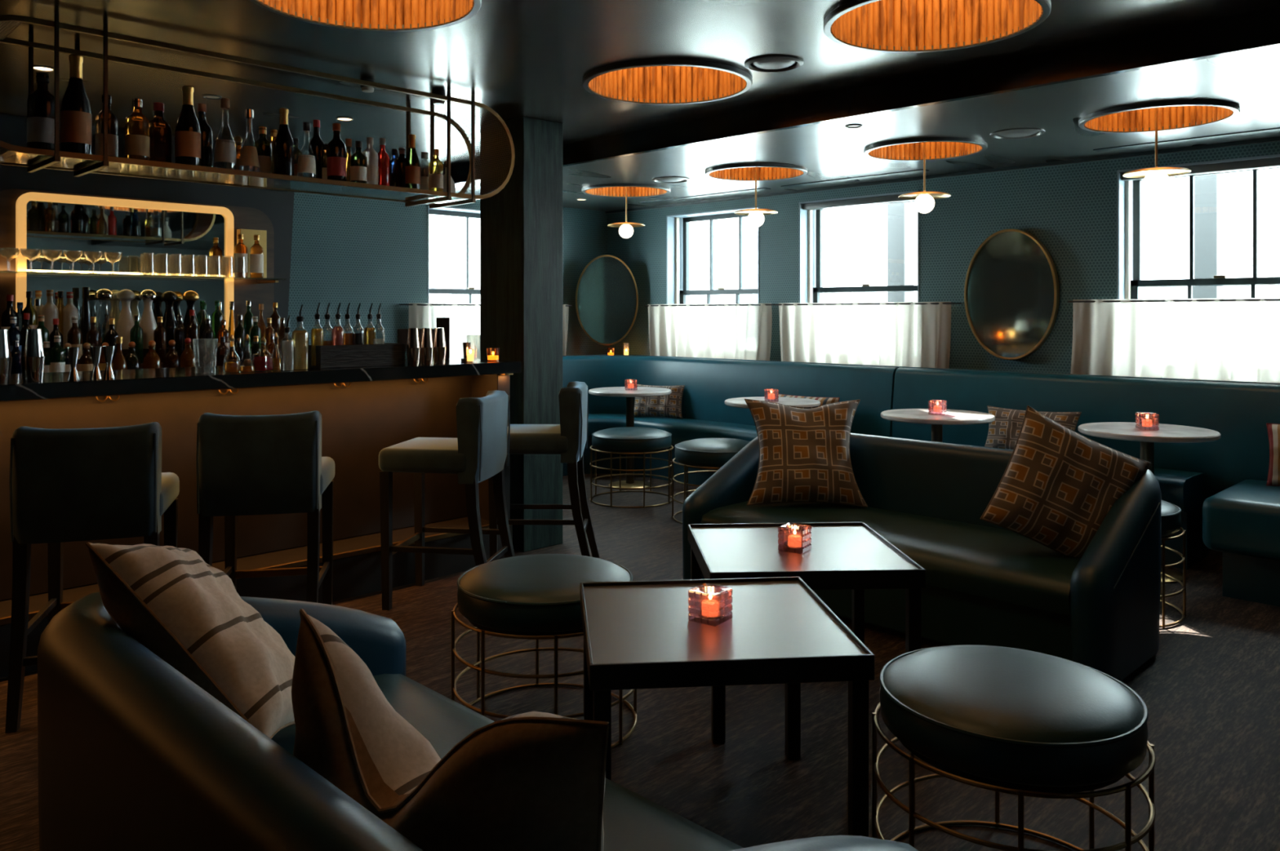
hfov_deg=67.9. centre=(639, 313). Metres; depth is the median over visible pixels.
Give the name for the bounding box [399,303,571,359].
cafe curtain
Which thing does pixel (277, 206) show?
wall
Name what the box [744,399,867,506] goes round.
pattern pillow
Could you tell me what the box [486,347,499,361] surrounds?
votive candle
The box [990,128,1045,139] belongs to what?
ceiling vent
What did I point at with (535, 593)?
cushion
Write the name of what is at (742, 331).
cafe curtain
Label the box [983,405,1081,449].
pattern pillow
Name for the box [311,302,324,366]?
bottle
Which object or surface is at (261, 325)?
liquor bottle
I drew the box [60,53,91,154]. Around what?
liquor bottle
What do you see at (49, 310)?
liquor bottle
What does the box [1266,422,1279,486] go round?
striped pillow
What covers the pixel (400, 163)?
liquor bottle
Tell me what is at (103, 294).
liquor bottle
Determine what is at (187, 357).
liquor bottle
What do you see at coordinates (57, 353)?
liquor bottle
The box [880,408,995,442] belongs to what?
round table
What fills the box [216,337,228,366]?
liquor bottle
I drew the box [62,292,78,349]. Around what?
liquor bottle
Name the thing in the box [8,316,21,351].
liquor bottle
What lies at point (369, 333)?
bottle
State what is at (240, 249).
liquor bottle
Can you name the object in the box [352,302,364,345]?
bottle
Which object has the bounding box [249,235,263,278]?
liquor bottle
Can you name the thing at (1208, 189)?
building
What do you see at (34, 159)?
shelf
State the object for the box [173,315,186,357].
liquor bottle
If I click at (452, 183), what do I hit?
liquor bottle
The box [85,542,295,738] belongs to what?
linen pillow
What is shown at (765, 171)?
light
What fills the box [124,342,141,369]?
liquor bottle
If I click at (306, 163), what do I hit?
liquor bottle
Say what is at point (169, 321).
liquor bottle
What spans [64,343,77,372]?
liquor bottle
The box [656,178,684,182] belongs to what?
vent grille
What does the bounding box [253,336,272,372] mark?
bottle
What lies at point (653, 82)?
light
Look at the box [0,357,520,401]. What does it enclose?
countertop
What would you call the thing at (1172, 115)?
light
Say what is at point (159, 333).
liquor bottle
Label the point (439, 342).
cocktail shaker
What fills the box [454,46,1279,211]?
ceiling
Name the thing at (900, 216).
porch post
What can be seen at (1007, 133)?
vent grille
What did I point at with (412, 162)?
liquor bottle
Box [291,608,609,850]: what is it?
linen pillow
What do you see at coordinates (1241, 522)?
bench
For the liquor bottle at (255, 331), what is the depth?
5.93 m
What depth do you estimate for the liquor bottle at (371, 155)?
4.51 m
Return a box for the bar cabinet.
[82,345,277,368]
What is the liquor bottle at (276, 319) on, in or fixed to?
on the bar cabinet
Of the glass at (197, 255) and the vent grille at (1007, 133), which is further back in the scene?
the glass at (197, 255)
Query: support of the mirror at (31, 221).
attached to the wall at (277, 206)
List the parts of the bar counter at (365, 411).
panel, brass plate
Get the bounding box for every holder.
[436,317,449,359]
[624,379,637,391]
[688,582,732,626]
[764,388,778,401]
[777,523,811,554]
[928,400,946,415]
[1135,412,1159,430]
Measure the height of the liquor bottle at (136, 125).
0.270 m
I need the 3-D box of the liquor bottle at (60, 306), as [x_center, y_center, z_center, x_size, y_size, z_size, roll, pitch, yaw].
[-3.266,0.043,5.356,0.072,0.335,0.072,0,0,-45]
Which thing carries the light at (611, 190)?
attached to the ceiling at (1250, 80)
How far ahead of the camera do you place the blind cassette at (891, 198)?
7.24 m
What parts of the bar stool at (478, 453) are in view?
leg, leg, seat, leg, backrest, leg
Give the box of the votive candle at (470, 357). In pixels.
[466,350,474,363]
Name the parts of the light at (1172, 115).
rod, globe, pendant lamp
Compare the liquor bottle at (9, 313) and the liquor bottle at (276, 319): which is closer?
the liquor bottle at (9, 313)
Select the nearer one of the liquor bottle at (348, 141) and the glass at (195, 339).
the glass at (195, 339)
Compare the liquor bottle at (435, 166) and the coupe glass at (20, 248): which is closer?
the liquor bottle at (435, 166)
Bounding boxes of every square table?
[580,577,874,837]
[687,522,925,743]
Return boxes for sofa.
[37,591,918,850]
[682,433,1161,681]
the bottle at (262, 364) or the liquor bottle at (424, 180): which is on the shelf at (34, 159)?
the liquor bottle at (424, 180)
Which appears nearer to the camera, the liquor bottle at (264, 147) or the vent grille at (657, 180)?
the liquor bottle at (264, 147)
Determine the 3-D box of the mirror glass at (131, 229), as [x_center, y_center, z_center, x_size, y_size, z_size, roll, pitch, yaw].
[-3.057,-0.163,5.719,1.125,0.965,0.012,0,0,-45]
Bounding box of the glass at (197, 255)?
[196,254,208,273]
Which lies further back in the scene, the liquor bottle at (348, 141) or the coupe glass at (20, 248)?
the coupe glass at (20, 248)
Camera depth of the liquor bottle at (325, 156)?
4.48 m
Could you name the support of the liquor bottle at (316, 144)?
on the shelf at (34, 159)
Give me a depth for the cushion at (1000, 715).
2.04 m
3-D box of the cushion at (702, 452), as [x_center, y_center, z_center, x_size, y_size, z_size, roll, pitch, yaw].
[0.516,0.899,6.244,0.576,0.129,0.576,0,0,16]
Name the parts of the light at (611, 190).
pendant lamp, rod, globe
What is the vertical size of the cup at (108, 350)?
0.078 m
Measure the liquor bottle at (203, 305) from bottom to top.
0.270 m
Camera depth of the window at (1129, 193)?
5.88 m
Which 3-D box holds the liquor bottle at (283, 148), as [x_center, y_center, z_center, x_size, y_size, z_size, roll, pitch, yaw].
[-1.588,-0.753,4.238,0.086,0.320,0.086,0,0,-45]
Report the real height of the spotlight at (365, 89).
0.053 m
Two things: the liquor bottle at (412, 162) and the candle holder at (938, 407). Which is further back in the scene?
the candle holder at (938, 407)
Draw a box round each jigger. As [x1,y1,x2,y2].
[66,346,79,380]
[89,346,102,379]
[102,346,115,378]
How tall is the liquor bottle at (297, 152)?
0.220 m
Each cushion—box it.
[457,554,630,633]
[591,426,671,452]
[675,438,750,466]
[880,644,1147,786]
[1160,500,1181,537]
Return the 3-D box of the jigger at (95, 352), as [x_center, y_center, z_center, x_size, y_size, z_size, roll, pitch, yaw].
[-2.152,0.196,3.759,0.043,0.128,0.043,0,0,-45]
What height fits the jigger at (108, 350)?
0.128 m
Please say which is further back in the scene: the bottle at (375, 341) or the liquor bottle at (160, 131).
the bottle at (375, 341)
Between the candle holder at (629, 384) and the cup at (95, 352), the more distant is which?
the candle holder at (629, 384)
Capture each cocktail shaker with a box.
[0,328,12,383]
[20,328,44,382]
[405,328,420,365]
[420,328,433,364]
[432,328,446,364]
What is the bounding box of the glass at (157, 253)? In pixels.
[156,253,168,275]
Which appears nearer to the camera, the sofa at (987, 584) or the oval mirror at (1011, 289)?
the sofa at (987, 584)
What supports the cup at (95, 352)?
on the jigger at (95, 352)
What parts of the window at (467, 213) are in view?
sash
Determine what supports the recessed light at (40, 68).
in the ceiling at (531, 59)
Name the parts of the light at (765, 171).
pendant lamp, globe, rod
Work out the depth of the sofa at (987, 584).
3.78 m
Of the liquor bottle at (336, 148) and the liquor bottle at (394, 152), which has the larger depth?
the liquor bottle at (394, 152)
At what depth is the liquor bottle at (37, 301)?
5.26 m
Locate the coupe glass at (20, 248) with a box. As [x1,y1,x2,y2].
[20,248,40,271]
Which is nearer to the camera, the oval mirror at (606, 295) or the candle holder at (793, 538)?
the candle holder at (793, 538)
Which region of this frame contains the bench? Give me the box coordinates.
[1202,479,1279,606]
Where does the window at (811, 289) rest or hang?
in the wall at (1071, 209)
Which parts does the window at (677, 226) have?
sash, sash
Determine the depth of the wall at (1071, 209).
6.54 m
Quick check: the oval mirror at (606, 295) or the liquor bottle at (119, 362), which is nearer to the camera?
the liquor bottle at (119, 362)
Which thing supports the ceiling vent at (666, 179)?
in the ceiling at (1250, 80)
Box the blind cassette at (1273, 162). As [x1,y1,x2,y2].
[1121,157,1279,181]
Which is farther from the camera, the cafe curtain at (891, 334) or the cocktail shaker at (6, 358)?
the cafe curtain at (891, 334)
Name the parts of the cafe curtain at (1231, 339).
curtain rod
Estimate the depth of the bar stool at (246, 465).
3.60 m
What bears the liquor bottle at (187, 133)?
on the shelf at (34, 159)
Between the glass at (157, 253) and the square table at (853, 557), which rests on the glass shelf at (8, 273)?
the glass at (157, 253)
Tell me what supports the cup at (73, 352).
on the jigger at (73, 352)
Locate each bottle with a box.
[0,294,18,329]
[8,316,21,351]
[10,340,22,373]
[17,302,22,331]
[20,313,31,351]
[22,291,37,328]
[26,71,54,150]
[35,298,40,306]
[35,315,48,350]
[41,289,58,334]
[43,342,50,373]
[48,319,62,350]
[49,336,65,372]
[57,291,64,348]
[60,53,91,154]
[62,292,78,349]
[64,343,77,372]
[66,316,82,365]
[77,342,93,371]
[80,287,90,348]
[86,316,100,355]
[94,288,113,319]
[95,94,118,157]
[98,342,113,370]
[105,318,119,359]
[112,337,127,370]
[115,289,135,349]
[124,97,149,160]
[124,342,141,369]
[129,315,143,364]
[138,289,156,348]
[142,340,161,368]
[149,102,171,163]
[153,316,166,363]
[160,291,177,348]
[162,340,180,368]
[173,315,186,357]
[174,85,200,165]
[179,337,196,367]
[182,290,199,339]
[186,310,198,361]
[197,103,212,167]
[199,303,206,326]
[200,338,213,366]
[201,318,213,360]
[211,300,222,346]
[213,97,236,164]
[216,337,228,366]
[217,320,229,360]
[223,334,240,373]
[226,135,249,171]
[227,301,235,346]
[232,337,244,365]
[233,234,247,277]
[234,315,245,359]
[238,108,260,172]
[240,334,255,372]
[243,301,253,346]
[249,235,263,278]
[249,316,261,359]
[250,336,261,364]
[253,126,271,173]
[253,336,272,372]
[257,304,266,346]
[263,318,275,356]
[266,334,277,358]
[270,129,277,173]
[270,302,280,345]
[271,333,280,370]
[273,107,293,175]
[277,318,288,358]
[280,315,293,371]
[291,304,308,369]
[292,137,303,177]
[297,122,315,175]
[308,120,324,178]
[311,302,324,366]
[322,143,328,179]
[322,302,332,345]
[327,123,346,181]
[331,302,344,345]
[343,302,352,345]
[345,138,351,182]
[350,141,367,183]
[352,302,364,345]
[362,137,378,184]
[364,302,376,344]
[373,303,384,344]
[377,137,390,186]
[390,148,397,186]
[394,147,405,187]
[405,134,420,189]
[420,151,428,190]
[428,149,443,191]
[443,160,455,192]
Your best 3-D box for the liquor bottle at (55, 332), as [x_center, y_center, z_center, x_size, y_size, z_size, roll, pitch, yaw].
[-3.196,0.160,5.200,0.068,0.260,0.068,0,0,-45]
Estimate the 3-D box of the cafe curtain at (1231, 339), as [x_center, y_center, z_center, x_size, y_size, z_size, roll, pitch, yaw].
[3.364,0.203,5.371,0.146,0.575,1.822,0,0,-45]
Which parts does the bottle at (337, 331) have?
pour spout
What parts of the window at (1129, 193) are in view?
sash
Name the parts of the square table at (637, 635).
leg, leg, leg, leg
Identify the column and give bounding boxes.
[480,116,562,552]
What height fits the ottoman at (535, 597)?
0.515 m
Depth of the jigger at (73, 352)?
3.67 m
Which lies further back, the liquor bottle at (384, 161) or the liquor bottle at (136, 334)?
the liquor bottle at (136, 334)
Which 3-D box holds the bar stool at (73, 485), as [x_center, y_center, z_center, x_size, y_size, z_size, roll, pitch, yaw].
[-1.924,0.864,3.381,0.450,0.972,0.558,0,0,-18]
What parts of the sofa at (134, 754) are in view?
seat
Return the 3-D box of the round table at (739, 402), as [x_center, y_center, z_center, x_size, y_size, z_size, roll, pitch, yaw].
[0.905,0.975,6.505,0.650,0.750,0.650,0,0,-45]
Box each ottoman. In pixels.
[451,554,637,748]
[590,426,673,508]
[671,438,750,524]
[871,644,1155,850]
[1159,500,1186,628]
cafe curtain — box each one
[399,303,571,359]
[644,303,774,360]
[774,302,961,368]
[1067,297,1279,383]
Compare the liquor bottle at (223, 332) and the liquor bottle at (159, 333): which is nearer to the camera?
the liquor bottle at (159, 333)
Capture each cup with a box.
[66,346,79,367]
[66,367,79,380]
[89,346,102,366]
[89,366,102,379]
[102,346,115,365]
[102,365,114,378]
[462,342,471,358]
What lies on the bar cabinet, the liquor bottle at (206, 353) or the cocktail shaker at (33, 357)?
the liquor bottle at (206, 353)
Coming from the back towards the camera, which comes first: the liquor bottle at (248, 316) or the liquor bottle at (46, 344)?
the liquor bottle at (248, 316)
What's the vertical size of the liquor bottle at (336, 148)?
0.285 m
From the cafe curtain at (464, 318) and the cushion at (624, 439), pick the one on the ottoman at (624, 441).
the cushion at (624, 439)
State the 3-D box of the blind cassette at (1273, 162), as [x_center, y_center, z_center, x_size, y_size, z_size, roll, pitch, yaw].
[3.364,-0.848,5.549,0.065,0.049,1.022,0,0,-45]
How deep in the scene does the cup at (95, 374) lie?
3.75 m
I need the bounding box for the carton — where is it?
[236,229,266,278]
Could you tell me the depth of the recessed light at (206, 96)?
4.86 m
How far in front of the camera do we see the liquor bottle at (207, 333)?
5.75 m
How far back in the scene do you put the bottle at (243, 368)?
4.18 m
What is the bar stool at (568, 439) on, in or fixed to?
on the floor
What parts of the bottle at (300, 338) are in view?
pour spout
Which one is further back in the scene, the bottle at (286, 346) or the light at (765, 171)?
the light at (765, 171)
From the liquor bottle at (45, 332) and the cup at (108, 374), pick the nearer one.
the cup at (108, 374)
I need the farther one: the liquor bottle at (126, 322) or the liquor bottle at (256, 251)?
the liquor bottle at (256, 251)
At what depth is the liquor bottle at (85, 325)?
5.43 m
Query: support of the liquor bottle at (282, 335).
on the bar cabinet
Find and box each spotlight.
[360,79,375,93]
[431,92,445,105]
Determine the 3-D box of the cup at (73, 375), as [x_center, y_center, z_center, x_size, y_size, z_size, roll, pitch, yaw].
[-2.198,0.235,3.685,0.041,0.050,0.041,0,0,-45]
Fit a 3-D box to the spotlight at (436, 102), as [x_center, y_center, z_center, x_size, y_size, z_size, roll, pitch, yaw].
[-1.018,-1.083,4.808,0.068,0.053,0.068,0,0,-45]
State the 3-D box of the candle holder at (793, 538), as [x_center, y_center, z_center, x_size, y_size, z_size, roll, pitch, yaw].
[0.536,0.779,3.289,0.093,0.082,0.093,0,0,34]
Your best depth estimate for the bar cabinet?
5.86 m
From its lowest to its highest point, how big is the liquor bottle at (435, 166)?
0.230 m
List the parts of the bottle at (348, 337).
pour spout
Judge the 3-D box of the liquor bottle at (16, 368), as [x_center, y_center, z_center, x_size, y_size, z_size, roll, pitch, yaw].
[-3.222,0.255,4.905,0.072,0.230,0.072,0,0,-45]
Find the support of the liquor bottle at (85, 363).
on the bar cabinet
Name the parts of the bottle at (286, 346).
pour spout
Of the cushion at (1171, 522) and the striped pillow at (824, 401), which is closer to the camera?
the cushion at (1171, 522)
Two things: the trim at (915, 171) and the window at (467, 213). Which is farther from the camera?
the window at (467, 213)
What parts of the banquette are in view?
backrest, seat, backrest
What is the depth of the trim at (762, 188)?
7.87 m
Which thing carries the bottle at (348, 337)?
in the caddy
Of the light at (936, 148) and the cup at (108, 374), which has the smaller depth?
the cup at (108, 374)
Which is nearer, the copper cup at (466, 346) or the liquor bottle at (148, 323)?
the copper cup at (466, 346)
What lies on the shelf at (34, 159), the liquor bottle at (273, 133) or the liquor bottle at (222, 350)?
the liquor bottle at (273, 133)
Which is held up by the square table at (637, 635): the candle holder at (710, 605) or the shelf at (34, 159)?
the candle holder at (710, 605)
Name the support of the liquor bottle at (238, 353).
on the bar cabinet
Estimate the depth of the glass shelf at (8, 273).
5.57 m
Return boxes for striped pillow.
[777,394,839,405]
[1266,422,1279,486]
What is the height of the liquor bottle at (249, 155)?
0.290 m
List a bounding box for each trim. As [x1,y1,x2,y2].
[605,136,1279,213]
[638,187,770,204]
[780,168,928,187]
[1093,127,1279,151]
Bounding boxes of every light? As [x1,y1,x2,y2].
[33,65,54,71]
[201,94,222,99]
[249,0,481,31]
[336,116,353,120]
[582,59,752,105]
[582,183,670,238]
[704,163,807,227]
[823,0,1051,53]
[844,124,862,128]
[863,137,987,213]
[1078,99,1239,194]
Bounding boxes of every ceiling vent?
[651,176,689,182]
[744,55,803,72]
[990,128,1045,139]
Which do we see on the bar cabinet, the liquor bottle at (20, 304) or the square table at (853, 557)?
the liquor bottle at (20, 304)
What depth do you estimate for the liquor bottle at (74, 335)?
5.23 m
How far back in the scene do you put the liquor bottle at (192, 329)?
5.67 m
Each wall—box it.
[0,113,294,327]
[288,173,607,359]
[607,141,1279,373]
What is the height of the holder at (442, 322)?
0.235 m
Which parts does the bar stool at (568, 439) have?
leg, seat, backrest, leg, leg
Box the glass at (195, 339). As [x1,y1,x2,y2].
[192,338,217,373]
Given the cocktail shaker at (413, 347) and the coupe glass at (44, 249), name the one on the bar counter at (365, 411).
the cocktail shaker at (413, 347)
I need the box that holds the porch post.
[887,201,914,302]
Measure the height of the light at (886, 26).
0.340 m
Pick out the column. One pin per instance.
(521, 225)
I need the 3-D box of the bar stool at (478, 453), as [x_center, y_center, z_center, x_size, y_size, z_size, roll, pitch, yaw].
[-0.886,0.864,4.487,0.558,0.972,0.450,0,0,9]
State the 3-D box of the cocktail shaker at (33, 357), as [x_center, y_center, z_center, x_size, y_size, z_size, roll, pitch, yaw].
[-2.316,0.160,3.624,0.080,0.200,0.080,0,0,-45]
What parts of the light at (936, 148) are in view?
pendant lamp, rod, globe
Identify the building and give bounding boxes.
[1192,173,1223,298]
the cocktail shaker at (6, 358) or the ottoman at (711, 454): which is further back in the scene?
the ottoman at (711, 454)
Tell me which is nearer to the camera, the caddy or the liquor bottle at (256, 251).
the caddy
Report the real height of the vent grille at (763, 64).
0.010 m
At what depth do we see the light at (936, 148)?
5.76 m
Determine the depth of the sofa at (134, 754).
1.59 m
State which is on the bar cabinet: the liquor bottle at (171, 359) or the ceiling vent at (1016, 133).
the liquor bottle at (171, 359)
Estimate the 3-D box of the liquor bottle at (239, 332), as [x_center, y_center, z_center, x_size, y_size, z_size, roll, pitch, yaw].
[-2.488,0.150,5.908,0.068,0.280,0.068,0,0,-45]
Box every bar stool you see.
[4,422,179,733]
[195,410,334,604]
[378,390,515,610]
[488,382,599,558]
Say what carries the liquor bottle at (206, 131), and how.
on the shelf at (34, 159)
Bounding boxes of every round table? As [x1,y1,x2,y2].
[588,386,671,488]
[724,396,820,408]
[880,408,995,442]
[1078,422,1220,583]
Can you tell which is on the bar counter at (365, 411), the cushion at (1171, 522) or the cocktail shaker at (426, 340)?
the cocktail shaker at (426, 340)
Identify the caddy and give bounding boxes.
[308,342,404,368]
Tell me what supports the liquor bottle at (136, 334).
on the bar cabinet
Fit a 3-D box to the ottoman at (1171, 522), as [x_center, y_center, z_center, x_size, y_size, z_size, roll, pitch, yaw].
[2.150,1.093,4.356,0.604,0.515,0.604,0,0,-4]
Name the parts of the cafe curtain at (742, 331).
curtain rod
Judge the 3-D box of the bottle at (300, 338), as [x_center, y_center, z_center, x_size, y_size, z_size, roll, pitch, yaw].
[-1.569,0.110,4.385,0.076,0.300,0.076,0,0,-45]
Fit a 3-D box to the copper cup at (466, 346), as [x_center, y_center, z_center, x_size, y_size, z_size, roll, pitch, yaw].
[-0.921,0.198,5.047,0.043,0.085,0.043,0,0,-45]
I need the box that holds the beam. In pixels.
[420,6,1279,185]
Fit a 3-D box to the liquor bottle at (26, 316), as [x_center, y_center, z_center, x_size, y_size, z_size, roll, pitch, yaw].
[-3.294,0.145,5.102,0.068,0.290,0.068,0,0,-45]
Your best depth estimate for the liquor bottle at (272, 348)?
5.86 m
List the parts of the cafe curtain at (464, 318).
curtain rod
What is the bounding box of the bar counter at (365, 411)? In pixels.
[0,357,520,678]
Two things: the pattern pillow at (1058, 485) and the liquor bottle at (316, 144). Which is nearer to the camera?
the pattern pillow at (1058, 485)
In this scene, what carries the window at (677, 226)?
in the wall at (1071, 209)
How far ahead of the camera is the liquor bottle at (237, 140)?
4.20 m
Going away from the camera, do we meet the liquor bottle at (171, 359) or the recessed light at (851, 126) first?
the recessed light at (851, 126)
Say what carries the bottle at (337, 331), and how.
in the caddy
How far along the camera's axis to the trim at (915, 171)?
6.85 m
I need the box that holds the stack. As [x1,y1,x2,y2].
[461,358,472,362]
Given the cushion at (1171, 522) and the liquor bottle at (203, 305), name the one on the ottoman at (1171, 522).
the cushion at (1171, 522)
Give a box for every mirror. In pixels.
[0,189,274,346]
[575,254,638,345]
[964,228,1059,359]
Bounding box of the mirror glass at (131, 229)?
[26,200,226,346]
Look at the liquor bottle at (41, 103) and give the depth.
3.54 m
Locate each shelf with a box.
[0,11,515,208]
[0,271,284,284]
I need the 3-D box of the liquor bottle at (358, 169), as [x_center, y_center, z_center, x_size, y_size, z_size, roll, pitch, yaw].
[-1.331,-0.704,4.495,0.077,0.220,0.077,0,0,-45]
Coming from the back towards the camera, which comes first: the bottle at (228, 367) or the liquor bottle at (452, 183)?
the liquor bottle at (452, 183)
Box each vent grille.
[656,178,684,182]
[751,58,797,69]
[995,130,1038,137]
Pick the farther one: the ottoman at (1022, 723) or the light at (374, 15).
the light at (374, 15)
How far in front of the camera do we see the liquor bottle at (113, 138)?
3.82 m
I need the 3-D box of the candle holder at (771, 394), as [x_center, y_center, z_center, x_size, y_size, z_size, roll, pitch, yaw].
[0.898,0.559,6.491,0.093,0.082,0.093,0,0,5]
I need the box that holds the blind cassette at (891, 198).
[802,194,915,210]
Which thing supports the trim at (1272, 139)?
attached to the wall at (1071, 209)
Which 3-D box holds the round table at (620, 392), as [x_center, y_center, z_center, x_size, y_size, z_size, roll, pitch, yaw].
[-0.078,0.975,7.432,0.650,0.750,0.650,0,0,-45]
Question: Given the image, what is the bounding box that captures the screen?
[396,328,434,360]
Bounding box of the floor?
[0,473,1279,850]
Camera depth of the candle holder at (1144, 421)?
4.88 m
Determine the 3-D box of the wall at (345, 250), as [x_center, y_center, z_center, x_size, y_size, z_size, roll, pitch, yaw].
[-3.624,-0.080,6.063,9.050,2.860,0.300,0,0,-45]
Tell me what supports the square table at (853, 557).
on the floor
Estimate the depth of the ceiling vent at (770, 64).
4.19 m
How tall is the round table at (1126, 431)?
0.750 m
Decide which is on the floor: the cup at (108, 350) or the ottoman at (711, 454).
the ottoman at (711, 454)
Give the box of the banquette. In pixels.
[562,355,1279,569]
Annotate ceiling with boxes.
[0,0,1279,172]
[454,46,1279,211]
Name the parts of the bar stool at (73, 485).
leg, leg, backrest, leg, seat, leg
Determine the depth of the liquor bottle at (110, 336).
5.36 m
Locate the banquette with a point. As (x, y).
(1187, 474)
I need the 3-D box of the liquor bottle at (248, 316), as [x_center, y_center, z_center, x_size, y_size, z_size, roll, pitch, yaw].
[-2.507,0.065,6.087,0.068,0.290,0.068,0,0,-45]
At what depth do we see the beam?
4.29 m
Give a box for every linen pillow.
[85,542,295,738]
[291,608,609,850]
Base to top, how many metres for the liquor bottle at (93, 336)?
0.270 m
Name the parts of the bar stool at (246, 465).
leg, leg, backrest, leg, seat, leg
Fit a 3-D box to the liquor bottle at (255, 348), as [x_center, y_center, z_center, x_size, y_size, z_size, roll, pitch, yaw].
[-2.340,0.255,5.788,0.064,0.230,0.064,0,0,-45]
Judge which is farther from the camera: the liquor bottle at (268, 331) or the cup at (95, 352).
the liquor bottle at (268, 331)
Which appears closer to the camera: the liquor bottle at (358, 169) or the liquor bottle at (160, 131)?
the liquor bottle at (160, 131)
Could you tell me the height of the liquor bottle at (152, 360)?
0.217 m
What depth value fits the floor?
3.03 m
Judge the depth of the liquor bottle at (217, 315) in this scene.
5.92 m
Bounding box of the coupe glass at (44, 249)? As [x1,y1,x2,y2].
[41,248,62,272]
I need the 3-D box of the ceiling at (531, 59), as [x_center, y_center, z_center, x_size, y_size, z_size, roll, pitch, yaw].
[-1.032,-1.140,1.938,6.880,0.060,9.800,0,0,-45]
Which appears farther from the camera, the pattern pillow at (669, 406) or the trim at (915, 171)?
the pattern pillow at (669, 406)
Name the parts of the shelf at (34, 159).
hanging rod, hanging rod, hanging rod, hanging rod, shelf panel, hanging rod, hanging rod, hanging rod, hanging rod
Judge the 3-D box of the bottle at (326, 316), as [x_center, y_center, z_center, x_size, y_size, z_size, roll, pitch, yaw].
[-1.504,0.099,4.571,0.059,0.300,0.059,0,0,-45]
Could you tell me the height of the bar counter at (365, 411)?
1.090 m
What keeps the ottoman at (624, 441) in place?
on the floor
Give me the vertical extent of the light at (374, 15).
0.340 m
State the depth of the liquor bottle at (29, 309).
5.22 m
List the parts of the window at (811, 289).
sash, sash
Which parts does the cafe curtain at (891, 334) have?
curtain rod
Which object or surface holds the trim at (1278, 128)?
attached to the ceiling at (1250, 80)
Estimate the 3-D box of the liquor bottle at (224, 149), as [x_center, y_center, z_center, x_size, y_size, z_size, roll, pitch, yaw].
[-1.766,-0.753,4.046,0.087,0.320,0.086,0,0,-45]
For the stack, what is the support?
on the bar counter at (365, 411)
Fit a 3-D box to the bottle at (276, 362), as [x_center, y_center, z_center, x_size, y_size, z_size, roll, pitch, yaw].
[-1.661,0.174,4.335,0.060,0.173,0.060,0,0,-45]
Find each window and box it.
[427,204,479,303]
[666,206,759,304]
[799,190,919,302]
[1116,154,1279,299]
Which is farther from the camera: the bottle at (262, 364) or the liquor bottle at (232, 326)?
the liquor bottle at (232, 326)
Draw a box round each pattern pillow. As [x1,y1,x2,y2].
[634,384,684,418]
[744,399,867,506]
[980,405,1151,558]
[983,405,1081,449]
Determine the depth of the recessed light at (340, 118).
5.41 m
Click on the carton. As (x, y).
(248, 234)
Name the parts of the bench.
seat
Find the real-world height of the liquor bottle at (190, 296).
0.349 m

